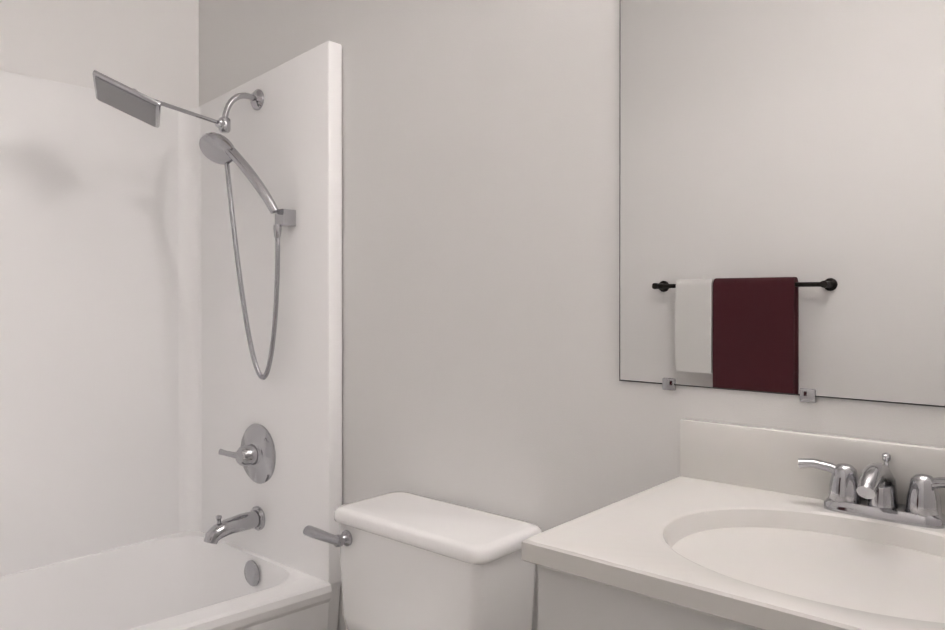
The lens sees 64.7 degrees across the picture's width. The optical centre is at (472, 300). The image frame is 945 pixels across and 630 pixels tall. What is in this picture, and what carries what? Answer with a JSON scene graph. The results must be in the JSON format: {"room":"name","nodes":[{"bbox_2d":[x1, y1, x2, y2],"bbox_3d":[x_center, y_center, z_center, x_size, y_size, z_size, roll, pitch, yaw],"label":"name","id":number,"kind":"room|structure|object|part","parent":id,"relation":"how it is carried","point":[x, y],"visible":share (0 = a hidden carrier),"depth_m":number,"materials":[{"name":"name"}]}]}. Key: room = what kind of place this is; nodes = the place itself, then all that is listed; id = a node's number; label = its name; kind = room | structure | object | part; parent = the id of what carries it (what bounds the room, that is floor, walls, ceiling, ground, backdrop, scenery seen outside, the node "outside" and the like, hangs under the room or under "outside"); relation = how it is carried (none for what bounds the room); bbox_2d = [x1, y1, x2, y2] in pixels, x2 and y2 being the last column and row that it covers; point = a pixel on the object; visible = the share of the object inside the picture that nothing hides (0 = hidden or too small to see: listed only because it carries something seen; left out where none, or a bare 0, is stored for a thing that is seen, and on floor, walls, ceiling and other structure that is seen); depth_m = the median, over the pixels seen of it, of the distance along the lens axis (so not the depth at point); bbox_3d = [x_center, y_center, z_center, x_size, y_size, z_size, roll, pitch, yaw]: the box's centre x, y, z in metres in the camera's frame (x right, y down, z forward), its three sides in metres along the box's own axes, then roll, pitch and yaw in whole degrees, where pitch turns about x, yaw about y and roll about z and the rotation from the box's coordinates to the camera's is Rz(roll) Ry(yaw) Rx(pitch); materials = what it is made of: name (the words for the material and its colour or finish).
{"room":"bathroom","nodes":[
{"label":"bathroom","id":0,"kind":"room"},
{"bbox_2d":[0,0,198,108],"bbox_3d":[-1.409,-0.063,1.931,0.100,2.360,1.450,0,0,41],"label":"wall","id":1,"kind":"structure","parent":0,"point":[149,48],"depth_m":2.23,"materials":[{"name":"paint"}]},
{"bbox_2d":[199,0,944,629],"bbox_3d":[0.025,-0.062,1.711,2.555,2.360,0.100,0,0,41],"label":"wall","id":2,"kind":"structure","parent":0,"point":[481,166],"depth_m":1.64,"materials":[{"name":"paint"}]},
{"bbox_2d":[619,0,944,407],"bbox_3d":[0.574,-0.300,1.157,0.783,0.924,0.010,0,0,41],"label":"mirror","id":3,"kind":"object","parent":2,"relation":"attached to","point":[782,202],"visible":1,"depth_m":1.21,"materials":[{"name":"clear glass"}]},
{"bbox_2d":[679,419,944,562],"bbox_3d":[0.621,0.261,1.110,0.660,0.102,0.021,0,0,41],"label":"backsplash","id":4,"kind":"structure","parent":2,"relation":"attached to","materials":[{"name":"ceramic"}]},
{"bbox_3d":[-0.483,1.170,1.131,2.555,0.100,1.650,0,0,41],"label":"floor","id":5,"kind":"structure","parent":0,"visible":0},
{"bbox_2d":[0,41,341,629],"bbox_3d":[-1.087,0.223,1.652,0.748,1.789,1.442,0,0,41],"label":"shower","id":6,"kind":"object","parent":5,"relation":"on","point":[170,367],"visible":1,"depth_m":2.10,"materials":[{"name":"white plastic"}]},
{"bbox_3d":[-0.667,0.579,2.072,0.170,0.456,0.167,0,0,41],"label":"trim","id":7,"kind":"part","parent":6,"relation":"part of","materials":[{"name":"silver metal"}]},
{"bbox_2d":[303,491,541,629],"bbox_3d":[-0.256,0.787,1.417,0.482,0.663,0.715,0,0,41],"label":"toilet","id":8,"kind":"object","parent":5,"relation":"on","point":[410,561],"visible":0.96,"depth_m":1.50,"materials":[{"name":"white ceramic"}]},
{"bbox_3d":[-0.317,0.514,1.627,0.113,0.034,0.047,0,0,41],"label":"lever","id":9,"kind":"part","parent":8,"relation":"part of","materials":[{"name":"silver metal"}]},
{"bbox_3d":[-0.082,0.471,1.585,0.443,0.032,0.213,0,0,41],"label":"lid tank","id":10,"kind":"part","parent":8,"relation":"part of","materials":[{"name":"white ceramic"}]},
{"bbox_2d":[521,419,944,629],"bbox_3d":[0.470,0.666,0.939,0.660,0.910,0.480,0,0,41],"label":"bathroom vanity","id":11,"kind":"object","parent":5,"relation":"on","point":[737,527],"visible":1,"depth_m":1.00,"materials":[{"name":"white ceramic"}]},
{"bbox_3d":[0.336,0.413,0.778,0.649,0.140,0.014,0,0,41],"label":"rail","id":12,"kind":"part","parent":11,"relation":"part of","materials":[{"name":"white"}]},
{"bbox_2d":[798,452,944,528],"bbox_3d":[0.568,0.267,1.050,0.232,0.088,0.128,0,0,41],"label":"faucet","id":13,"kind":"object","parent":11,"relation":"on","point":[863,490],"depth_m":1.08,"materials":[{"name":"silver metal"}]}
]}

